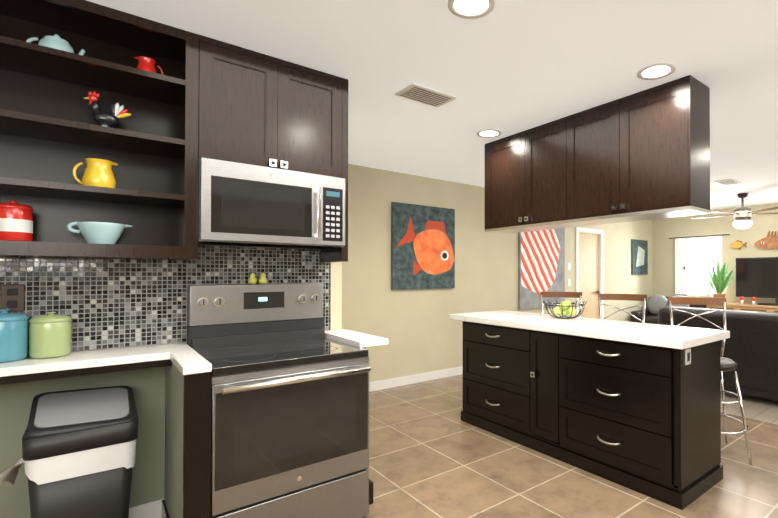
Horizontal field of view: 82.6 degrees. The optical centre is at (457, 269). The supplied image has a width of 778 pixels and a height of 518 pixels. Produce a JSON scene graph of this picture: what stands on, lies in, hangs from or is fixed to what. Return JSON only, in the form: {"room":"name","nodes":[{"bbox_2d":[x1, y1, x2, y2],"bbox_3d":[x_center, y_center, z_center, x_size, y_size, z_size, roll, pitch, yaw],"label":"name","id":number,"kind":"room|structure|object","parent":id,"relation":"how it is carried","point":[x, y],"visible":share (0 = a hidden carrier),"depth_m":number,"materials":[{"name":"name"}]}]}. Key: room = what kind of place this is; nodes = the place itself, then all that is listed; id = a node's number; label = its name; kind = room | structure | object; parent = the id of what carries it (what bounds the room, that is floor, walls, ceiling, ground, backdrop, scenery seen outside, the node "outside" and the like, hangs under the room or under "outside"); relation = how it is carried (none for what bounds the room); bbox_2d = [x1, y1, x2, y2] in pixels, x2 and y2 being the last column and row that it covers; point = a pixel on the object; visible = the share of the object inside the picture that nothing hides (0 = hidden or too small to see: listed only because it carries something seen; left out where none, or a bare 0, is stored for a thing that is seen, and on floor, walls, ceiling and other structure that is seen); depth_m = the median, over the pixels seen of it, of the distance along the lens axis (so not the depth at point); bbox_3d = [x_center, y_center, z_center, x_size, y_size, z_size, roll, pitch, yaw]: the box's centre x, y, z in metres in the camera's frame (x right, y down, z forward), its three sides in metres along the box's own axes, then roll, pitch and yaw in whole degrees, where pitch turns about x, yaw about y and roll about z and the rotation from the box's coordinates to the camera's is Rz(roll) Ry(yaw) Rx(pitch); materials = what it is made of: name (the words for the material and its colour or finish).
{"room":"kitchen and living room","nodes":[
{"label":"kitchen and living room","id":0,"kind":"room"},
{"bbox_2d":[4,245,341,479],"bbox_3d":[-2.773,0.083,2.519,3.710,2.530,1.680,0,-1,-39],"label":"wall","id":1,"kind":"structure","parent":0,"point":[336,296],"depth_m":3.01,"materials":[{"name":"paint"}]},
{"bbox_2d":[0,0,198,259],"bbox_3d":[-2.082,-0.623,1.779,1.733,1.128,0.348,0,-1,-39],"label":"shelf unit","id":2,"kind":"object","parent":1,"relation":"attached to","point":[53,133],"visible":1,"depth_m":2.12,"materials":[{"name":"brown wood"}]},
{"bbox_2d":[0,200,32,240],"bbox_3d":[-1.945,-0.210,1.913,0.126,0.184,0.126,0,-1,-39],"label":"canister","id":3,"kind":"object","parent":2,"relation":"on","point":[16,221],"visible":0.92,"depth_m":1.88,"materials":[{"name":"red ceramic"}]},
{"bbox_2d":[26,34,85,55],"bbox_3d":[-1.842,-1.012,2.006,0.205,0.136,0.132,0,-1,-39],"label":"teapot","id":4,"kind":"object","parent":2,"relation":"on","point":[55,41],"visible":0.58,"depth_m":1.97,"materials":[{"name":"teal ceramic"}]},
{"bbox_2d":[73,158,117,187],"bbox_3d":[-1.731,-0.448,2.091,0.168,0.150,0.128,0,-1,-39],"label":"pitcher","id":5,"kind":"object","parent":2,"relation":"on","point":[98,172],"visible":0.81,"depth_m":2.06,"materials":[{"name":"yellow ceramic"}]},
{"bbox_2d":[66,221,131,243],"bbox_3d":[-1.716,-0.172,2.100,0.245,0.111,0.184,0,-1,-39],"label":"bowl","id":6,"kind":"object","parent":2,"relation":"on","point":[101,233],"visible":0.96,"depth_m":2.05,"materials":[{"name":"teal ceramic"}]},
{"bbox_2d":[84,91,131,126],"bbox_3d":[-1.697,-0.750,2.122,0.186,0.207,0.063,0,-1,-39],"label":"rooster figurine","id":7,"kind":"object","parent":2,"relation":"on","point":[105,118],"visible":0.9,"depth_m":2.10,"materials":[{"name":"black ceramic"}]},
{"bbox_2d":[134,56,162,74],"bbox_3d":[-1.572,-1.004,2.227,0.123,0.124,0.094,0,-1,-39],"label":"pitcher","id":8,"kind":"object","parent":2,"relation":"on","point":[146,63],"visible":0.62,"depth_m":2.19,"materials":[{"name":"red ceramic"}]},
{"bbox_2d":[128,499,163,517],"bbox_3d":[-2.630,1.288,1.530,2.673,0.100,0.012,0,-1,-39],"label":"baseboard","id":9,"kind":"structure","parent":1,"relation":"attached to","point":[153,509],"depth_m":2.33,"materials":[{"name":"white wood"}]},
{"bbox_2d":[0,245,330,355],"bbox_3d":[-1.864,0.131,2.169,2.574,0.544,0.010,0,-1,-39],"label":"backsplash","id":10,"kind":"structure","parent":1,"relation":"attached to","point":[110,303],"depth_m":2.31,"materials":[{"name":"tile"}]},
{"bbox_2d":[0,284,24,311],"bbox_3d":[-2.046,0.131,2.009,0.080,0.125,0.010,0,-1,-39],"label":"electrical outlet plate","id":11,"kind":"object","parent":10,"relation":"attached to","point":[12,297],"visible":0.96,"depth_m":2.01,"materials":[{"name":"brown metal"}]},
{"bbox_2d":[198,35,347,262],"bbox_3d":[-1.090,-0.615,2.573,0.806,1.128,0.374,0,-1,-39],"label":"upper cabinet","id":12,"kind":"object","parent":1,"relation":"attached to","point":[257,108],"visible":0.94,"depth_m":2.42,"materials":[{"name":"brown wood"}]},
{"bbox_2d":[198,157,344,249],"bbox_3d":[-1.084,-0.345,2.531,0.762,0.413,0.442,0,-1,-39],"label":"microwave","id":13,"kind":"object","parent":12,"relation":"attached to","point":[244,205],"visible":1,"depth_m":2.35,"materials":[{"name":"silver metal"}]},
{"bbox_2d":[86,0,777,209],"bbox_3d":[1.904,-1.209,2.794,11.480,0.060,7.200,0,-1,-39],"label":"ceiling","id":14,"kind":"structure","parent":0,"point":[505,68],"depth_m":2.47,"materials":[{"name":"white paint"}]},
{"bbox_2d":[395,83,456,107],"bbox_3d":[-0.212,-1.170,2.948,0.360,0.013,0.220,0,-1,-39],"label":"ceiling vent","id":15,"kind":"object","parent":14,"relation":"in","point":[423,95],"depth_m":2.92,"materials":[{"name":"white metal"}]},
{"bbox_2d":[448,0,494,18],"bbox_3d":[0.061,-1.184,1.951,0.209,0.006,0.209,-1,-1,45],"label":"recessed light","id":16,"kind":"object","parent":14,"relation":"in","point":[470,9],"depth_m":1.97,"materials":[{"name":"white glass"}]},
{"bbox_2d":[477,129,500,137],"bbox_3d":[0.270,-1.166,3.742,0.209,0.006,0.209,0,-1,27],"label":"recessed light","id":17,"kind":"object","parent":14,"relation":"in","point":[487,133],"depth_m":3.74,"materials":[{"name":"white glass"}]},
{"bbox_2d":[485,133,532,233],"bbox_3d":[0.541,-0.770,3.926,0.290,0.793,0.559,0,-1,-39],"label":"upper cabinet","id":18,"kind":"object","parent":14,"relation":"hanging from","point":[500,154],"depth_m":3.89,"materials":[{"name":"brown wood"}]},
{"bbox_2d":[517,120,576,230],"bbox_3d":[0.810,-0.773,3.593,0.285,0.793,0.544,0,-1,-39],"label":"upper cabinet","id":19,"kind":"object","parent":14,"relation":"hanging from","point":[536,146],"depth_m":3.57,"materials":[{"name":"brown wood"}]},
{"bbox_2d":[557,75,709,226],"bbox_3d":[1.213,-0.778,3.106,0.290,0.793,0.969,0,-1,-39],"label":"upper cabinet","id":20,"kind":"object","parent":14,"relation":"hanging from","point":[642,155],"depth_m":2.90,"materials":[{"name":"brown wood"}]},
{"bbox_2d":[637,63,675,79],"bbox_3d":[1.181,-1.177,2.597,0.209,0.006,0.209,0,-1,27],"label":"recessed light","id":21,"kind":"object","parent":14,"relation":"in","point":[658,70],"depth_m":2.60,"materials":[{"name":"white glass"}]},
{"bbox_2d":[714,179,741,184],"bbox_3d":[3.538,-1.142,5.708,0.360,0.013,0.200,0,-1,-39],"label":"ceiling vent","id":22,"kind":"object","parent":14,"relation":"in","point":[727,181],"depth_m":5.69,"materials":[{"name":"white"}]},
{"bbox_2d":[692,193,777,228],"bbox_3d":[4.242,-0.878,6.600,1.369,0.524,1.326,0,-1,-39],"label":"ceiling fan","id":23,"kind":"object","parent":14,"relation":"hanging from","point":[742,214],"visible":0.98,"depth_m":6.48,"materials":[{"name":"grey metal"}]},
{"bbox_2d":[342,164,652,382],"bbox_3d":[1.129,0.126,6.734,7.670,2.530,0.100,0,-1,-39],"label":"wall","id":24,"kind":"structure","parent":0,"point":[420,330],"depth_m":5.51,"materials":[{"name":"paint"}]},
{"bbox_2d":[369,366,462,391],"bbox_3d":[0.099,1.331,5.804,4.910,0.100,0.013,0,-1,-39],"label":"baseboard","id":25,"kind":"structure","parent":24,"relation":"attached to","point":[389,383],"depth_m":5.29,"materials":[{"name":"white wood"}]},
{"bbox_2d":[391,202,454,289],"bbox_3d":[-0.402,-0.276,5.389,0.930,1.025,0.043,0,-1,-39],"label":"framed picture","id":26,"kind":"object","parent":24,"relation":"attached to","point":[422,246],"visible":0.98,"depth_m":5.34},
{"bbox_2d":[518,228,564,308],"bbox_3d":[1.329,-0.134,6.809,1.070,1.450,0.038,0,-1,-39],"label":"framed picture","id":27,"kind":"object","parent":24,"relation":"attached to","point":[541,260],"visible":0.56,"depth_m":6.74},
{"bbox_2d":[567,263,570,285],"bbox_3d":[1.858,0.081,7.258,0.080,0.390,0.011,0,-1,-39],"label":"switch plates","id":28,"kind":"object","parent":24,"relation":"attached to","point":[569,268],"visible":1,"depth_m":7.26,"materials":[{"name":"white plastic"}]},
{"bbox_2d":[579,233,599,318],"bbox_3d":[2.297,0.379,7.649,0.646,2.025,0.100,0,-1,-39],"label":"door leaf","id":29,"kind":"structure","parent":24,"relation":"in","point":[588,270],"depth_m":7.68,"materials":[{"name":"brown wood"}]},
{"bbox_2d":[575,227,603,318],"bbox_3d":[2.284,0.342,7.666,0.810,2.115,0.118,0,-1,-39],"label":"door frame","id":30,"kind":"structure","parent":24,"relation":"attached to","point":[599,233],"depth_m":7.79,"materials":[{"name":"white wood"}]},
{"bbox_2d":[631,239,647,274],"bbox_3d":[3.632,-0.245,8.701,0.590,0.690,0.030,0,-1,-39],"label":"picture","id":31,"kind":"object","parent":24,"relation":"attached to","point":[639,257],"visible":1,"depth_m":8.66,"materials":[{"name":"teal fabric"}]},
{"bbox_2d":[362,374,777,517],"bbox_3d":[1.904,1.381,2.768,11.480,0.060,7.200,0,-1,-39],"label":"floor","id":32,"kind":"structure","parent":0,"point":[432,454],"depth_m":2.90,"materials":[{"name":"tile"}]},
{"bbox_2d":[0,386,137,517],"bbox_3d":[-1.735,0.956,1.969,0.467,0.773,0.348,0,-1,-39],"label":"trash can","id":33,"kind":"object","parent":32,"relation":"on","point":[78,458],"visible":1,"depth_m":1.92,"materials":[{"name":"black plastic"}]},
{"bbox_2d":[0,329,387,517],"bbox_3d":[-1.587,0.872,1.907,2.680,0.940,0.754,0,-1,-39],"label":"base cabinet","id":34,"kind":"object","parent":32,"relation":"on","point":[169,385],"visible":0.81,"depth_m":2.03,"materials":[{"name":"white stone"}]},
{"bbox_2d":[0,309,28,362],"bbox_3d":[-2.004,0.288,1.929,0.161,0.224,0.161,0,-1,-39],"label":"canister","id":35,"kind":"object","parent":34,"relation":"on","point":[14,336],"visible":1,"depth_m":1.90,"materials":[{"name":"blue ceramic"}]},
{"bbox_2d":[29,312,71,358],"bbox_3d":[-1.889,0.299,2.028,0.147,0.204,0.147,0,-1,-39],"label":"canister","id":36,"kind":"object","parent":34,"relation":"on","point":[50,335],"visible":1,"depth_m":1.98,"materials":[{"name":"green ceramic"}]},
{"bbox_2d":[187,283,370,517],"bbox_3d":[-0.973,0.716,2.373,0.754,1.262,0.792,0,-1,-39],"label":"stove","id":37,"kind":"object","parent":32,"relation":"on","point":[289,409],"visible":0.94,"depth_m":2.19,"materials":[{"name":"silver metal"}]},
{"bbox_2d":[248,273,267,283],"bbox_3d":[-1.208,0.053,2.644,0.112,0.066,0.052,0,-1,-39],"label":"salt","id":38,"kind":"object","parent":37,"relation":"on","point":[252,279],"visible":1,"depth_m":2.64,"materials":[{"name":"yellow ceramic"}]},
{"bbox_2d":[540,292,581,316],"bbox_3d":[1.030,0.800,4.377,0.616,1.136,0.608,0,-1,-39],"label":"stool","id":39,"kind":"object","parent":32,"relation":"on","point":[563,294],"visible":0.17,"depth_m":4.61,"materials":[{"name":"wood"}]},
{"bbox_2d":[453,318,722,509],"bbox_3d":[0.856,0.907,3.376,0.642,0.900,1.942,0,-1,-39],"label":"kitchen island","id":40,"kind":"object","parent":32,"relation":"on","point":[635,406],"depth_m":2.82,"materials":[{"name":"brown wood"}]},
{"bbox_2d":[449,310,729,349],"bbox_3d":[0.860,0.432,3.469,0.700,0.049,2.105,0,-1,-39],"label":"island countertop","id":41,"kind":"structure","parent":40,"relation":"on","point":[685,337],"depth_m":3.05,"materials":[{"name":"white stone"}]},
{"bbox_2d":[543,300,586,318],"bbox_3d":[0.898,0.334,3.660,0.365,0.144,0.365,0,-1,-39],"label":"fruit bowl","id":42,"kind":"object","parent":41,"relation":"on","point":[572,306],"visible":0.96,"depth_m":3.61,"materials":[{"name":"grey metal"}]},
{"bbox_2d":[553,301,575,315],"bbox_3d":[0.899,0.326,3.664,0.202,0.131,0.217,0,-1,-39],"label":"apples","id":43,"kind":"object","parent":42,"relation":"in","point":[557,310],"visible":0.88,"depth_m":3.62,"materials":[{"name":"yellow food"}]},
{"bbox_2d":[598,294,646,322],"bbox_3d":[1.427,0.795,3.895,0.575,1.136,0.554,0,-1,-39],"label":"stool","id":44,"kind":"object","parent":32,"relation":"on","point":[635,297],"visible":0.17,"depth_m":4.10,"materials":[{"name":"wood"}]},
{"bbox_2d":[630,296,706,323],"bbox_3d":[3.976,0.935,8.191,0.930,0.820,1.120,0,-1,-39],"label":"loveseat","id":45,"kind":"object","parent":32,"relation":"on","point":[650,318],"visible":0.19,"depth_m":8.21,"materials":[{"name":"leather"}]},
{"bbox_2d":[647,294,689,314],"bbox_3d":[3.945,0.665,8.207,0.192,0.390,0.794,0,-1,-39],"label":"throw pillows","id":46,"kind":"object","parent":45,"relation":"on","point":[656,303],"visible":0.46,"depth_m":8.28,"materials":[{"name":"grey fabric"}]},
{"bbox_2d":[667,297,752,464],"bbox_3d":[1.879,0.789,3.291,0.621,1.136,0.617,0,-1,-39],"label":"stool","id":47,"kind":"object","parent":32,"relation":"on","point":[727,364],"visible":0.48,"depth_m":3.39,"materials":[{"name":"metal"}]},
{"bbox_2d":[658,306,777,400],"bbox_3d":[3.498,0.905,4.678,1.020,0.930,2.330,0,-1,-39],"label":"sofa","id":48,"kind":"object","parent":32,"relation":"on","point":[751,347],"visible":0.5,"depth_m":4.51,"materials":[{"name":"leather"}]},
{"bbox_2d":[707,302,777,311],"bbox_3d":[5.213,0.990,7.167,0.532,0.810,1.970,0,-1,-39],"label":"media console","id":49,"kind":"object","parent":32,"relation":"on","point":[745,306],"visible":0.06,"depth_m":7.30,"materials":[{"name":"brown wood"}]},
{"bbox_2d":[699,261,734,297],"bbox_3d":[4.615,0.222,7.791,0.375,0.737,0.661,0,-1,-39],"label":"potted plant","id":50,"kind":"object","parent":49,"relation":"on","point":[721,279],"visible":0.96,"depth_m":7.72,"materials":[{"name":"green plant"}]},
{"bbox_2d":[740,296,755,304],"bbox_3d":[4.861,0.518,7.311,0.065,0.134,0.238,0,-1,-39],"label":"flowers","id":51,"kind":"object","parent":49,"relation":"on","point":[753,299],"visible":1,"depth_m":7.25,"materials":[{"name":"red plant"}]},
{"bbox_2d":[735,257,777,305],"bbox_3d":[5.221,0.189,7.079,0.220,0.789,1.250,0,-1,-39],"label":"tv","id":52,"kind":"object","parent":49,"relation":"on","point":[756,277],"visible":1,"depth_m":7.28,"materials":[{"name":"black plastic"}]},
{"bbox_2d":[652,203,777,303],"bbox_3d":[6.307,0.122,6.385,0.100,2.530,7.000,0,-1,-39],"label":"wall","id":53,"kind":"structure","parent":0,"point":[664,230],"depth_m":8.09,"materials":[{"name":"paint"}]},
{"bbox_2d":[680,236,716,296],"bbox_3d":[4.646,-0.033,8.361,0.090,1.180,0.760,0,-1,-39],"label":"window","id":54,"kind":"structure","parent":53,"relation":"in","point":[697,239],"depth_m":8.45,"materials":[{"name":"white"}]},
{"bbox_2d":[669,234,729,294],"bbox_3d":[4.592,-0.081,8.318,0.104,1.115,1.080,0,-1,-39],"label":"sheer curtains","id":55,"kind":"object","parent":53,"relation":"hanging from","point":[712,245],"visible":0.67,"depth_m":8.43,"materials":[{"name":"white fabric"}]},
{"bbox_2d":[730,240,746,249],"bbox_3d":[5.034,-0.441,7.830,0.042,0.177,0.260,0,-1,-39],"label":"fish","id":56,"kind":"object","parent":53,"relation":"attached to","point":[738,244],"visible":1,"depth_m":7.82},
{"bbox_2d":[754,231,777,248],"bbox_3d":[5.389,-0.492,7.381,0.062,0.341,0.628,0,-1,-39],"label":"fish","id":57,"kind":"object","parent":53,"relation":"attached to","point":[768,242],"visible":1,"depth_m":7.45},
{"label":"outside","id":58,"kind":"structure","parent":0,"visible":0},
{"bbox_2d":[686,242,715,293],"bbox_3d":[4.835,-0.032,8.516,0.020,2.280,1.840,0,-1,-39],"label":"sky","id":59,"kind":"structure","parent":58,"point":[696,281],"depth_m":8.61,"materials":[{"name":"white"}]}
]}

